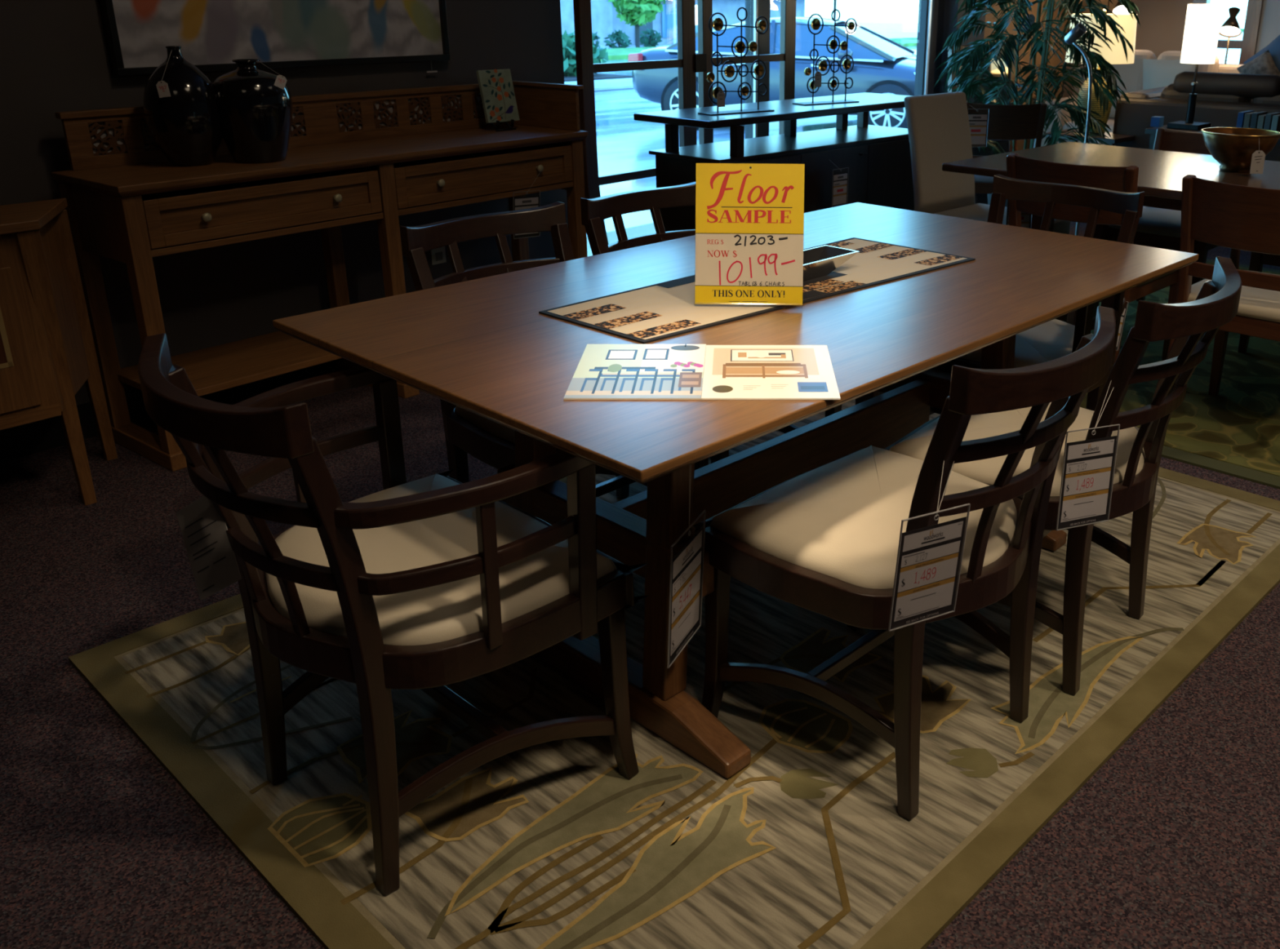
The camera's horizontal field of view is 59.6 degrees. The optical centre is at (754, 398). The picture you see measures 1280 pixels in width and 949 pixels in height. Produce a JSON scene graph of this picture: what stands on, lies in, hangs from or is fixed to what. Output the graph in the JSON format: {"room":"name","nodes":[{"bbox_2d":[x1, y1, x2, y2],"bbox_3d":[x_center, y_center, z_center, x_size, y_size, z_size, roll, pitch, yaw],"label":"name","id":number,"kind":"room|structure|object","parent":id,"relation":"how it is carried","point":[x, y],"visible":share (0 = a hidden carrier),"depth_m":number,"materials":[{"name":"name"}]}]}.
{"room":"store","nodes":[
{"label":"store","id":0,"kind":"room"},
{"bbox_2d":[0,0,568,405],"bbox_3d":[-2.685,-1.061,2.579,0.220,2.900,5.890,14,24,34],"label":"wall","id":1,"kind":"structure","parent":0,"point":[54,56],"depth_m":3.86,"materials":[{"name":"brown paint"}]},
{"bbox_2d":[0,360,337,462],"bbox_3d":[-2.539,0.250,3.056,0.020,0.110,5.680,14,24,34],"label":"baseboard","id":2,"kind":"structure","parent":1,"relation":"attached to","point":[21,441],"depth_m":3.54,"materials":[{"name":"brown wood"}]},
{"bbox_2d":[97,0,450,75],"bbox_3d":[-1.583,-1.593,3.723,0.045,0.920,1.262,14,24,34],"label":"painting","id":3,"kind":"object","parent":1,"relation":"attached to","point":[211,34],"visible":1,"depth_m":3.76,"materials":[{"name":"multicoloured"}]},
{"bbox_2d":[431,246,446,265],"bbox_3d":[-1.294,-0.608,4.532,0.008,0.115,0.070,14,24,34],"label":"wall outlet","id":4,"kind":"object","parent":1,"relation":"attached to","point":[437,255],"visible":0.55,"depth_m":4.54,"materials":[{"name":"beige plastic"}]},
{"bbox_2d":[560,0,945,138],"bbox_3d":[0.175,-2.351,6.198,0.180,2.900,3.730,14,24,34],"label":"window","id":5,"kind":"structure","parent":1,"relation":"in","point":[931,12],"depth_m":7.48,"materials":[{"name":"brown metal"}]},
{"bbox_2d":[0,221,1279,948],"bbox_3d":[1.997,0.295,3.339,7.600,0.120,11.900,14,24,34],"label":"floor","id":6,"kind":"structure","parent":0,"point":[1173,842],"depth_m":1.99,"materials":[{"name":"carpet"}]},
{"bbox_2d":[0,198,117,505],"bbox_3d":[-2.175,-0.013,2.763,0.392,0.812,1.127,15,25,36],"label":"base cabinet","id":7,"kind":"object","parent":6,"relation":"on","point":[47,349],"visible":1,"depth_m":2.90,"materials":[{"name":"brown wood"}]},
{"bbox_2d":[51,80,588,471],"bbox_3d":[-1.364,-0.538,3.914,0.432,1.022,1.772,15,24,35],"label":"sideboard","id":8,"kind":"object","parent":6,"relation":"on","point":[383,156],"visible":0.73,"depth_m":3.59,"materials":[{"name":"brown wood"}]},
{"bbox_2d":[143,45,222,166],"bbox_3d":[-1.736,-0.888,3.368,0.217,0.348,0.217,18,26,40],"label":"vase","id":9,"kind":"object","parent":8,"relation":"on","point":[185,125],"visible":0.97,"depth_m":3.30,"materials":[{"name":"black ceramic"}]},
{"bbox_2d":[155,49,172,97],"bbox_3d":[-1.739,-0.958,3.271,0.036,0.131,0.093,-4,20,-11],"label":"price tag","id":10,"kind":"object","parent":9,"relation":"hanging from","point":[162,87],"visible":1,"depth_m":3.25,"materials":[{"name":"grey"}]},
{"bbox_2d":[117,330,342,396],"bbox_3d":[-1.374,-0.257,4.018,0.390,0.023,1.665,15,24,35],"label":"shelf","id":11,"kind":"object","parent":8,"relation":"attached to","point":[217,368],"depth_m":3.60,"materials":[{"name":"brown wood"}]},
{"bbox_2d":[212,58,293,164],"bbox_3d":[-1.564,-0.898,3.459,0.234,0.306,0.234,18,26,40],"label":"vase","id":12,"kind":"object","parent":8,"relation":"on","point":[255,114],"visible":0.98,"depth_m":3.39,"materials":[{"name":"black ceramic"}]},
{"bbox_2d":[258,61,287,89],"bbox_3d":[-1.488,-0.991,3.401,0.090,0.083,0.044,3,20,8],"label":"price tag","id":13,"kind":"object","parent":12,"relation":"hanging from","point":[281,81],"visible":1,"depth_m":3.40,"materials":[{"name":"grey"}]},
{"bbox_2d":[480,119,515,131],"bbox_3d":[-1.012,-1.117,4.347,0.127,0.121,0.090,18,26,40],"label":"easel","id":14,"kind":"object","parent":8,"relation":"on","point":[496,126],"visible":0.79,"depth_m":4.34,"materials":[{"name":"black metal"}]},
{"bbox_2d":[475,68,519,123],"bbox_3d":[-1.000,-1.182,4.326,0.058,0.199,0.146,18,26,40],"label":"art tile","id":15,"kind":"structure","parent":14,"relation":"on","point":[495,86],"depth_m":4.32,"materials":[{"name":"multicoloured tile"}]},
{"bbox_2d":[512,169,542,239],"bbox_3d":[-0.838,-0.727,4.154,0.030,0.248,0.168,15,24,34],"label":"price tag","id":16,"kind":"object","parent":8,"relation":"hanging from","point":[522,202],"visible":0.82,"depth_m":4.14,"materials":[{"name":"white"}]},
{"bbox_2d":[68,399,1279,948],"bbox_3d":[0.069,0.444,2.701,1.775,0.012,2.596,18,26,40],"label":"area rug","id":17,"kind":"object","parent":6,"relation":"on","point":[545,846],"visible":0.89,"depth_m":2.02,"materials":[{"name":"fabric"}]},
{"bbox_2d":[137,333,649,896],"bbox_3d":[-0.603,0.296,1.851,0.634,0.841,0.618,18,26,40],"label":"chair","id":18,"kind":"object","parent":17,"relation":"on","point":[433,582],"visible":0.97,"depth_m":1.69,"materials":[{"name":"brown wood"}]},
{"bbox_2d":[176,495,241,600],"bbox_3d":[-0.842,0.198,1.695,0.052,0.232,0.177,-14,24,-34],"label":"price tag","id":19,"kind":"object","parent":18,"relation":"hanging from","point":[212,559],"visible":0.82,"depth_m":1.70,"materials":[{"name":"grey"}]},
{"bbox_2d":[265,473,616,645],"bbox_3d":[-0.578,0.267,1.870,0.543,0.069,0.454,18,26,40],"label":"seat cushion","id":20,"kind":"object","parent":18,"relation":"on","point":[449,614],"depth_m":1.76,"materials":[{"name":"beige fabric"}]},
{"bbox_2d":[400,201,708,497],"bbox_3d":[-0.486,0.002,2.668,0.613,0.841,0.551,18,26,40],"label":"dining chair","id":21,"kind":"object","parent":17,"relation":"on","point":[491,442],"visible":0.2,"depth_m":2.67,"materials":[{"name":"brown wood"}]},
{"bbox_2d":[455,405,515,444],"bbox_3d":[-0.447,-0.006,2.628,0.454,0.069,0.492,18,26,40],"label":"seat cushion","id":22,"kind":"object","parent":21,"relation":"on","point":[503,434],"depth_m":2.45,"materials":[{"name":"fabric"}]},
{"bbox_2d":[580,182,841,498],"bbox_3d":[-0.131,-0.127,3.031,0.613,0.841,0.551,18,26,40],"label":"dining chair","id":23,"kind":"object","parent":17,"relation":"on","point":[593,211],"visible":0.16,"depth_m":3.06,"materials":[{"name":"brown wood"}]},
{"bbox_2d":[272,202,1198,778],"bbox_3d":[0.082,0.092,2.573,1.067,0.738,1.849,18,26,40],"label":"dining table","id":24,"kind":"object","parent":17,"relation":"on","point":[483,347],"visible":0.62,"depth_m":2.15,"materials":[{"name":"brown wood"}]},
{"bbox_2d":[538,275,795,343],"bbox_3d":[-0.161,-0.183,2.237,0.337,0.005,0.436,18,26,40],"label":"table runner","id":25,"kind":"object","parent":24,"relation":"on","point":[655,312],"depth_m":2.20,"materials":[{"name":"beige"}]},
{"bbox_2d":[694,163,804,306],"bbox_3d":[-0.011,-0.305,2.225,0.219,0.321,0.095,1,20,1],"label":"sale sign","id":26,"kind":"object","parent":25,"relation":"on","point":[749,217],"visible":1,"depth_m":2.23,"materials":[{"name":"beige paper"}]},
{"bbox_2d":[667,464,706,668],"bbox_3d":[-0.114,0.223,1.866,0.018,0.451,0.146,7,21,18],"label":"price tag","id":27,"kind":"object","parent":24,"relation":"hanging from","point":[686,567],"visible":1,"depth_m":1.90,"materials":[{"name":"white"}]},
{"bbox_2d":[563,344,840,399],"bbox_3d":[-0.084,-0.048,1.866,0.432,0.003,0.289,0,20,-1],"label":"leaflet","id":28,"kind":"object","parent":24,"relation":"on","point":[603,371],"visible":1,"depth_m":1.84,"materials":[{"name":"white paper"}]},
{"bbox_2d":[802,237,975,303],"bbox_3d":[0.194,-0.302,2.573,0.373,0.005,0.604,18,26,40],"label":"table runner","id":29,"kind":"object","parent":24,"relation":"on","point":[875,263],"depth_m":2.59,"materials":[{"name":"beige fabric"}]},
{"bbox_2d":[803,244,858,281],"bbox_3d":[0.097,-0.287,2.454,0.100,0.046,0.310,18,26,40],"label":"tray","id":30,"kind":"object","parent":29,"relation":"on","point":[820,261],"visible":0.47,"depth_m":2.50,"materials":[{"name":"silver metal"}]},
{"bbox_2d":[693,306,1115,820],"bbox_3d":[0.281,0.245,2.006,0.613,0.841,0.551,18,26,40],"label":"dining chair","id":31,"kind":"object","parent":17,"relation":"on","point":[824,540],"visible":0.86,"depth_m":1.89,"materials":[{"name":"brown wood"}]},
{"bbox_2d":[709,444,1017,589],"bbox_3d":[0.243,0.213,2.032,0.454,0.069,0.492,18,26,40],"label":"seat cushion","id":32,"kind":"object","parent":31,"relation":"on","point":[837,524],"depth_m":1.95,"materials":[{"name":"beige fabric"}]},
{"bbox_2d":[888,460,970,631],"bbox_3d":[0.269,0.220,1.631,0.054,0.238,0.157,17,26,39],"label":"price tag","id":33,"kind":"object","parent":31,"relation":"hanging from","point":[927,569],"visible":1,"depth_m":1.63,"materials":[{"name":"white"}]},
{"bbox_2d":[929,173,1144,415],"bbox_3d":[0.735,-0.164,3.147,0.634,0.841,0.618,18,26,40],"label":"chair","id":34,"kind":"object","parent":17,"relation":"on","point":[1055,339],"visible":0.21,"depth_m":3.08,"materials":[{"name":"brown wood"}]},
{"bbox_2d":[959,319,1093,368],"bbox_3d":[0.710,-0.175,3.114,0.543,0.069,0.454,18,26,40],"label":"seat cushion","id":35,"kind":"object","parent":34,"relation":"on","point":[1052,340],"depth_m":2.95,"materials":[{"name":"beige fabric"}]},
{"bbox_2d":[1115,301,1128,351],"bbox_3d":[1.058,-0.251,3.255,0.016,0.246,0.166,17,26,38],"label":"price tag","id":36,"kind":"object","parent":34,"relation":"hanging from","point":[1123,315],"visible":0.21,"depth_m":3.31,"materials":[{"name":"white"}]},
{"bbox_2d":[869,256,1241,695],"bbox_3d":[0.640,0.123,2.351,0.613,0.841,0.551,15,24,35],"label":"dining chair","id":37,"kind":"object","parent":17,"relation":"on","point":[1193,325],"visible":0.56,"depth_m":2.19,"materials":[{"name":"brown wood"}]},
{"bbox_2d":[888,402,1144,496],"bbox_3d":[0.600,0.091,2.375,0.454,0.069,0.492,15,24,35],"label":"seat cushion","id":38,"kind":"object","parent":37,"relation":"on","point":[1127,473],"depth_m":2.30,"materials":[{"name":"beige fabric"}]},
{"bbox_2d":[1056,380,1119,530],"bbox_3d":[0.615,0.103,1.982,0.049,0.254,0.190,19,27,41],"label":"price tag","id":39,"kind":"object","parent":37,"relation":"hanging from","point":[1087,477],"visible":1,"depth_m":1.97,"materials":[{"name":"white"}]},
{"bbox_2d":[573,0,795,244],"bbox_3d":[-0.262,-1.624,5.103,0.044,2.289,1.477,15,25,36],"label":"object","id":40,"kind":"object","parent":6,"relation":"on","point":[688,63],"visible":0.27,"depth_m":5.04,"materials":[{"name":"black metal"}]},
{"bbox_2d":[633,92,914,231],"bbox_3d":[0.208,-0.880,5.071,0.486,0.897,1.560,18,26,40],"label":"console table","id":41,"kind":"object","parent":6,"relation":"on","point":[877,158],"visible":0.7,"depth_m":4.81,"materials":[{"name":"black wood"}]},
{"bbox_2d":[697,7,774,115],"bbox_3d":[-0.073,-1.376,4.513,0.331,0.411,0.090,-15,25,-36],"label":"wire sculpture","id":42,"kind":"object","parent":41,"relation":"on","point":[717,24],"visible":1,"depth_m":4.52,"materials":[{"name":"black"}]},
{"bbox_2d":[633,92,912,128],"bbox_3d":[0.195,-1.293,4.937,0.445,0.029,1.560,18,26,40],"label":"shelf","id":43,"kind":"object","parent":41,"relation":"attached to","point":[784,109],"depth_m":4.69,"materials":[{"name":"black wood"}]},
{"bbox_2d":[792,8,859,105],"bbox_3d":[0.328,-1.526,4.949,0.322,0.402,0.090,-13,24,-33],"label":"wire sculpture","id":44,"kind":"object","parent":41,"relation":"on","point":[815,24],"visible":1,"depth_m":4.96,"materials":[{"name":"black"}]},
{"bbox_2d":[828,159,848,207],"bbox_3d":[0.347,-0.930,4.792,0.067,0.198,0.105,18,26,41],"label":"price tag","id":45,"kind":"object","parent":41,"relation":"hanging from","point":[840,180],"visible":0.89,"depth_m":4.78,"materials":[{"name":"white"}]},
{"bbox_2d":[947,44,1017,204],"bbox_3d":[1.448,-1.672,7.025,0.520,1.078,0.152,-10,22,-26],"label":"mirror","id":46,"kind":"object","parent":6,"relation":"on","point":[993,148],"visible":0.05,"depth_m":7.01,"materials":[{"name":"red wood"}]},
{"bbox_2d":[966,102,1047,194],"bbox_3d":[1.298,-1.211,6.087,0.452,0.847,0.557,1,20,2],"label":"chair","id":47,"kind":"object","parent":6,"relation":"on","point":[1006,122],"visible":0.19,"depth_m":5.74,"materials":[{"name":"red wood"}]},
{"bbox_2d":[973,174,993,182],"bbox_3d":[1.300,-1.253,6.113,0.449,0.056,0.479,1,20,2],"label":"seat cushion","id":48,"kind":"object","parent":47,"relation":"on","point":[978,179],"depth_m":5.90,"materials":[{"name":"fabric"}]},
{"bbox_2d":[933,0,1140,207],"bbox_3d":[1.568,-1.815,6.411,1.134,1.762,1.140,-7,21,-19],"label":"potted palm","id":49,"kind":"object","parent":6,"relation":"on","point":[975,53],"visible":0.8,"depth_m":6.22,"materials":[{"name":"green plant"}]},
{"bbox_2d":[987,193,1008,207],"bbox_3d":[1.575,-1.124,6.678,0.380,0.280,0.380,18,26,40],"label":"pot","id":50,"kind":"object","parent":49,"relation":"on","point":[989,195],"depth_m":6.62,"materials":[{"name":"grey"}]},
{"bbox_2d":[1063,22,1092,235],"bbox_3d":[1.666,-1.245,5.603,0.239,1.238,0.259,-2,20,-7],"label":"floor lamp","id":51,"kind":"object","parent":6,"relation":"on","point":[1079,29],"visible":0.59,"depth_m":5.48,"materials":[{"name":"silver metal"}]},
{"bbox_2d":[1044,128,1134,146],"bbox_3d":[2.136,-1.418,7.107,0.480,0.548,0.360,18,26,40],"label":"end table","id":52,"kind":"object","parent":6,"relation":"on","point":[1116,138],"visible":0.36,"depth_m":6.88,"materials":[{"name":"wood"}]},
{"bbox_2d":[1065,8,1137,134],"bbox_3d":[2.135,-2.030,6.891,0.410,0.750,0.410,18,26,40],"label":"table lamp","id":53,"kind":"object","parent":52,"relation":"on","point":[1117,55],"visible":0.33,"depth_m":6.68,"materials":[{"name":"beige fabric"}]},
{"bbox_2d":[1061,1,1133,97],"bbox_3d":[2.627,-2.471,8.754,0.257,1.416,0.720,-15,25,-36],"label":"lamp","id":54,"kind":"object","parent":6,"relation":"on","point":[1118,9],"visible":0.34,"depth_m":8.33,"materials":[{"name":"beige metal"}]},
{"bbox_2d":[1040,49,1243,146],"bbox_3d":[2.863,-2.054,8.220,1.300,0.997,0.860,14,24,34],"label":"sofa","id":55,"kind":"object","parent":6,"relation":"on","point":[1131,74],"visible":0.09,"depth_m":8.21,"materials":[{"name":"brown fabric"}]},
{"bbox_2d":[1062,118,1114,142],"bbox_3d":[2.626,-2.013,8.289,0.440,0.130,0.660,14,24,34],"label":"seat cushion","id":56,"kind":"object","parent":55,"relation":"on","point":[1110,122],"depth_m":8.13,"materials":[{"name":"brown fabric"}]},
{"bbox_2d":[1096,49,1156,118],"bbox_3d":[2.777,-2.372,8.373,0.440,0.504,0.250,14,24,34],"label":"cushion","id":57,"kind":"object","parent":55,"relation":"on","point":[1131,74],"depth_m":8.24,"materials":[{"name":"fabric"}]},
{"bbox_2d":[1142,58,1200,89],"bbox_3d":[2.953,-2.211,7.886,0.419,0.420,0.150,14,24,34],"label":"throw pillow","id":58,"kind":"object","parent":55,"relation":"on","point":[1157,73],"visible":0.34,"depth_m":7.84,"materials":[{"name":"beige fabric"}]},
{"bbox_2d":[1157,50,1219,72],"bbox_3d":[3.138,-2.279,8.120,0.440,0.504,0.250,14,24,34],"label":"cushion","id":59,"kind":"object","parent":55,"relation":"on","point":[1169,55],"depth_m":8.00,"materials":[{"name":"grey fabric"}]},
{"bbox_2d":[1080,258,1279,488],"bbox_3d":[2.690,-0.036,4.074,3.400,0.010,2.875,18,26,40],"label":"area rug","id":60,"kind":"object","parent":6,"relation":"on","point":[1235,432],"visible":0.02,"depth_m":3.84,"materials":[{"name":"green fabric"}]},
{"bbox_2d":[904,91,1070,319],"bbox_3d":[0.990,-0.808,4.779,0.608,0.945,0.450,18,26,40],"label":"upholstered chair","id":61,"kind":"object","parent":60,"relation":"on","point":[938,125],"visible":0.52,"depth_m":4.79,"materials":[{"name":"fabric"}]},
{"bbox_2d":[967,106,989,146],"bbox_3d":[1.010,-1.231,5.013,0.114,0.196,0.085,-1,20,-3],"label":"price tag","id":62,"kind":"object","parent":61,"relation":"hanging from","point":[978,122],"visible":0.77,"depth_m":5.06,"materials":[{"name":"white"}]},
{"bbox_2d":[1006,153,1178,382],"bbox_3d":[1.203,-0.455,3.970,0.482,0.837,0.557,18,26,40],"label":"chair","id":63,"kind":"object","parent":60,"relation":"on","point":[1120,179],"visible":0.2,"depth_m":3.71,"materials":[{"name":"red wood"}]},
{"bbox_2d":[1136,270,1176,286],"bbox_3d":[1.230,-0.498,3.984,0.479,0.056,0.479,18,26,40],"label":"seat cushion","id":64,"kind":"object","parent":63,"relation":"on","point":[1173,273],"depth_m":3.87,"materials":[{"name":"leather"}]},
{"bbox_2d":[942,142,1279,317],"bbox_3d":[2.017,-0.390,3.952,2.600,0.731,1.020,18,26,40],"label":"dining table","id":65,"kind":"object","parent":60,"relation":"on","point":[1161,175],"visible":0.37,"depth_m":4.30,"materials":[{"name":"brown wood"}]},
{"bbox_2d":[1005,200,1031,228],"bbox_3d":[1.041,-0.738,4.382,0.100,0.175,0.051,-1,20,-3],"label":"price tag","id":66,"kind":"object","parent":65,"relation":"hanging from","point":[1026,218],"visible":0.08,"depth_m":4.37,"materials":[{"name":"black"}]},
{"bbox_2d":[1200,127,1279,173],"bbox_3d":[1.807,-0.925,4.141,0.280,0.144,0.280,18,26,40],"label":"bowl","id":67,"kind":"object","parent":65,"relation":"on","point":[1233,148],"visible":0.93,"depth_m":4.07,"materials":[{"name":"brown metal"}]},
{"bbox_2d":[1249,137,1265,173],"bbox_3d":[1.814,-0.876,3.997,0.046,0.126,0.026,2,20,4],"label":"price tag","id":68,"kind":"object","parent":67,"relation":"hanging from","point":[1258,157],"visible":1,"depth_m":4.00,"materials":[{"name":"grey"}]},
{"bbox_2d":[1106,128,1240,301],"bbox_3d":[1.813,-0.726,4.788,0.482,0.798,0.557,18,26,40],"label":"chair","id":69,"kind":"object","parent":60,"relation":"on","point":[1158,228],"visible":0.27,"depth_m":4.66,"materials":[{"name":"red wood"}]},
{"bbox_2d":[1108,206,1181,237],"bbox_3d":[1.788,-0.768,4.742,0.479,0.056,0.479,18,26,40],"label":"seat cushion","id":70,"kind":"object","parent":69,"relation":"on","point":[1154,222],"depth_m":4.60,"materials":[{"name":"fabric"}]},
{"bbox_2d":[1167,174,1279,396],"bbox_3d":[1.633,-0.290,3.521,0.482,0.837,0.557,18,26,40],"label":"chair","id":71,"kind":"object","parent":60,"relation":"on","point":[1239,217],"visible":0.61,"depth_m":3.34,"materials":[{"name":"red wood"}]},
{"bbox_2d":[1187,270,1279,322],"bbox_3d":[1.659,-0.334,3.536,0.479,0.056,0.479,18,26,40],"label":"seat cushion","id":72,"kind":"object","parent":71,"relation":"on","point":[1255,304],"depth_m":3.39,"materials":[{"name":"beige fabric"}]},
{"bbox_2d":[1237,251,1279,353],"bbox_3d":[2.299,-0.572,4.368,0.482,0.798,0.557,18,26,40],"label":"chair","id":73,"kind":"object","parent":60,"relation":"on","point":[1258,260],"visible":0.38,"depth_m":4.33,"materials":[{"name":"red wood"}]},
{"bbox_2d":[1112,71,1279,161],"bbox_3d":[3.325,-1.490,6.757,2.050,0.932,0.860,15,25,36],"label":"sofa","id":74,"kind":"object","parent":6,"relation":"on","point":[1220,96],"visible":0.41,"depth_m":6.72,"materials":[{"name":"fabric"}]},
{"bbox_2d":[1160,83,1251,102],"bbox_3d":[2.798,-1.743,6.910,0.540,0.416,0.231,15,25,36],"label":"cushion","id":75,"kind":"object","parent":74,"relation":"on","point":[1220,92],"depth_m":6.72,"materials":[{"name":"leather"}]},
{"bbox_2d":[1251,94,1279,104],"bbox_3d":[3.228,-1.625,6.587,0.540,0.416,0.231,15,25,36],"label":"cushion","id":76,"kind":"object","parent":74,"relation":"on","point":[1256,99],"depth_m":6.55,"materials":[{"name":"black leather"}]},
{"bbox_2d":[1145,124,1279,149],"bbox_3d":[2.821,-1.102,6.074,1.350,0.660,0.340,18,26,40],"label":"table","id":77,"kind":"object","parent":6,"relation":"on","point":[1152,131],"visible":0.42,"depth_m":6.27,"materials":[{"name":"wood"}]},
{"bbox_2d":[1150,115,1164,127],"bbox_3d":[2.312,-1.591,6.368,0.050,0.055,0.060,18,26,40],"label":"box","id":78,"kind":"object","parent":77,"relation":"on","point":[1156,121],"visible":1,"depth_m":6.35,"materials":[{"name":"blue"}]},
{"bbox_2d":[1166,4,1222,130],"bbox_3d":[2.466,-1.848,6.184,0.180,0.665,0.180,18,26,40],"label":"table lamp","id":79,"kind":"object","parent":77,"relation":"on","point":[1202,22],"visible":0.94,"depth_m":6.08,"materials":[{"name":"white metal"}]},
{"bbox_2d":[1249,111,1267,128],"bbox_3d":[2.713,-1.480,5.973,0.030,0.120,0.150,18,26,40],"label":"book","id":80,"kind":"object","parent":77,"relation":"on","point":[1255,116],"visible":0.5,"depth_m":5.92,"materials":[{"name":"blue paper"}]},
{"bbox_2d":[1218,7,1241,64],"bbox_3d":[3.397,-2.181,8.129,0.260,1.303,0.339,18,26,40],"label":"lamp","id":81,"kind":"object","parent":6,"relation":"on","point":[1230,28],"visible":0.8,"depth_m":7.86,"materials":[{"name":"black metal"}]},
{"bbox_3d":[4.062,-1.691,7.334,1.750,0.928,0.860,14,24,34],"label":"sofa","id":82,"kind":"object","parent":6,"relation":"on","visible":0},
{"bbox_2d":[1236,49,1279,76],"bbox_3d":[3.339,-2.145,7.323,0.305,0.306,0.150,17,26,38],"label":"throw pillow","id":83,"kind":"object","parent":82,"relation":"on","point":[1264,64],"visible":0.59,"depth_m":7.25,"materials":[{"name":"fabric"}]},
{"bbox_2d":[1243,35,1279,71],"bbox_3d":[3.481,-2.204,7.329,0.480,0.480,0.150,13,23,31],"label":"throw pillow","id":84,"kind":"object","parent":82,"relation":"on","point":[1273,46],"visible":0.36,"depth_m":7.28,"materials":[{"name":"blue fabric"}]},
{"bbox_2d":[939,0,986,93],"bbox_3d":[1.427,-2.911,7.768,0.240,2.900,0.440,14,24,34],"label":"wall pillar","id":85,"kind":"structure","parent":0,"point":[951,9],"depth_m":7.68,"materials":[{"name":"paint"}]},
{"bbox_2d":[983,0,1069,151],"bbox_3d":[2.106,-3.222,8.643,0.220,2.900,1.860,14,24,34],"label":"wall","id":86,"kind":"structure","parent":0,"point":[1054,60],"depth_m":8.78,"materials":[{"name":"brown paint"}]},
{"bbox_2d":[1062,0,1279,97],"bbox_3d":[5.526,-2.685,7.205,7.100,2.900,0.240,14,24,34],"label":"wall","id":87,"kind":"structure","parent":0,"point":[1161,29],"depth_m":8.74,"materials":[{"name":"brown paint"}]},
{"bbox_2d":[1076,0,1130,13],"bbox_3d":[2.825,-3.311,8.930,0.425,0.800,0.030,14,24,34],"label":"mirror","id":88,"kind":"object","parent":87,"relation":"attached to","point":[1107,2],"visible":0.02,"depth_m":8.97,"materials":[{"name":"gold metal"}]},
{"bbox_2d":[1193,0,1263,64],"bbox_3d":[3.615,-3.107,8.419,0.500,1.750,0.100,14,24,34],"label":"window","id":89,"kind":"structure","parent":87,"relation":"in","point":[1247,46],"depth_m":8.39,"materials":[{"name":"white glass"}]},
{"label":"outside","id":90,"kind":"structure","parent":0,"visible":0},
{"bbox_2d":[597,22,917,48],"bbox_3d":[-18.817,-13.929,43.595,32.400,0.320,100.000,18,26,40],"label":"forecourt","id":91,"kind":"structure","parent":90,"point":[888,30],"depth_m":63.16,"materials":[{"name":"concrete"}]},
{"bbox_2d":[603,29,631,48],"bbox_3d":[-4.543,-11.923,36.983,0.918,0.763,0.825,3,20,8],"label":"shrub","id":92,"kind":"object","parent":91,"relation":"on","point":[619,37],"visible":0.92,"depth_m":36.83,"materials":[{"name":"green plant"}]},
{"bbox_2d":[607,0,665,47],"bbox_3d":[-4.003,-13.232,37.431,2.112,2.701,2.057,18,26,40],"label":"tree","id":93,"kind":"object","parent":91,"relation":"on","point":[630,11],"visible":1,"depth_m":37.22,"materials":[{"name":"green plant"}]},
{"bbox_2d":[639,27,662,47],"bbox_3d":[-3.687,-12.709,39.176,0.898,0.756,0.915,2,20,4],"label":"shrub","id":94,"kind":"object","parent":91,"relation":"on","point":[649,42],"visible":0.95,"depth_m":39.07,"materials":[{"name":"green plant"}]},
{"bbox_2d":[560,0,804,45],"bbox_3d":[-4.152,-16.806,45.189,8.600,4.200,11.300,18,26,40],"label":"building","id":95,"kind":"structure","parent":91,"relation":"on","point":[604,20],"depth_m":41.14,"materials":[{"name":"grey stone"}]},
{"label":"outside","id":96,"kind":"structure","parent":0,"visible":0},
{"bbox_2d":[594,31,1243,231],"bbox_3d":[2.879,-7.036,24.832,19.400,0.300,100.000,18,26,40],"label":"road","id":97,"kind":"structure","parent":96,"point":[624,143],"depth_m":14.36,"materials":[{"name":"grey asphalt"}]},
{"bbox_2d":[564,73,633,91],"bbox_3d":[-5.130,-5.676,20.159,2.600,0.230,6.000,18,26,40],"label":"sidewalk","id":98,"kind":"structure","parent":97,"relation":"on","point":[602,82],"depth_m":20.93,"materials":[{"name":"concrete"}]},
{"bbox_2d":[561,30,608,76],"bbox_3d":[-3.513,-6.573,21.328,1.387,1.013,1.401,-2,20,-6],"label":"bush","id":99,"kind":"object","parent":98,"relation":"on","point":[568,40],"visible":0.31,"depth_m":21.09,"materials":[{"name":"green plant"}]},
{"bbox_2d":[627,16,915,130],"bbox_3d":[0.648,-4.352,14.885,4.490,1.466,2.200,6,21,16],"label":"car","id":100,"kind":"object","parent":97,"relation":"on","point":[880,66],"visible":0.34,"depth_m":14.06,"materials":[{"name":"grey paint"}]},
{"bbox_2d":[627,53,642,62],"bbox_3d":[-1.575,-4.499,14.785,0.131,0.218,0.279,-15,25,-36],"label":"tail light","id":101,"kind":"object","parent":100,"relation":"attached to","point":[634,56],"depth_m":14.70,"materials":[{"name":"red"}]},
{"bbox_2d":[837,48,853,60],"bbox_3d":[1.114,-4.237,13.654,0.200,0.140,0.200,6,21,16],"label":"mirror","id":102,"kind":"object","parent":100,"relation":"attached to","point":[841,53],"depth_m":13.59,"materials":[{"name":"glass"}]},
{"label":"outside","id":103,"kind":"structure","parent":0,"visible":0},
{"bbox_2d":[586,222,656,256],"bbox_3d":[-2.640,-0.156,5.256,2.300,0.580,22.033,17,26,39],"label":"walkway","id":104,"kind":"structure","parent":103,"point":[648,228],"depth_m":7.01,"materials":[{"name":"concrete"}]},
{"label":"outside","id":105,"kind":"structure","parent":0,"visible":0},
{"bbox_2d":[596,28,1244,60],"bbox_3d":[-5.579,-9.776,32.127,3.600,0.420,100.000,18,26,40],"label":"lawn","id":106,"kind":"structure","parent":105,"point":[613,53],"depth_m":34.93,"materials":[{"name":"green plant"}]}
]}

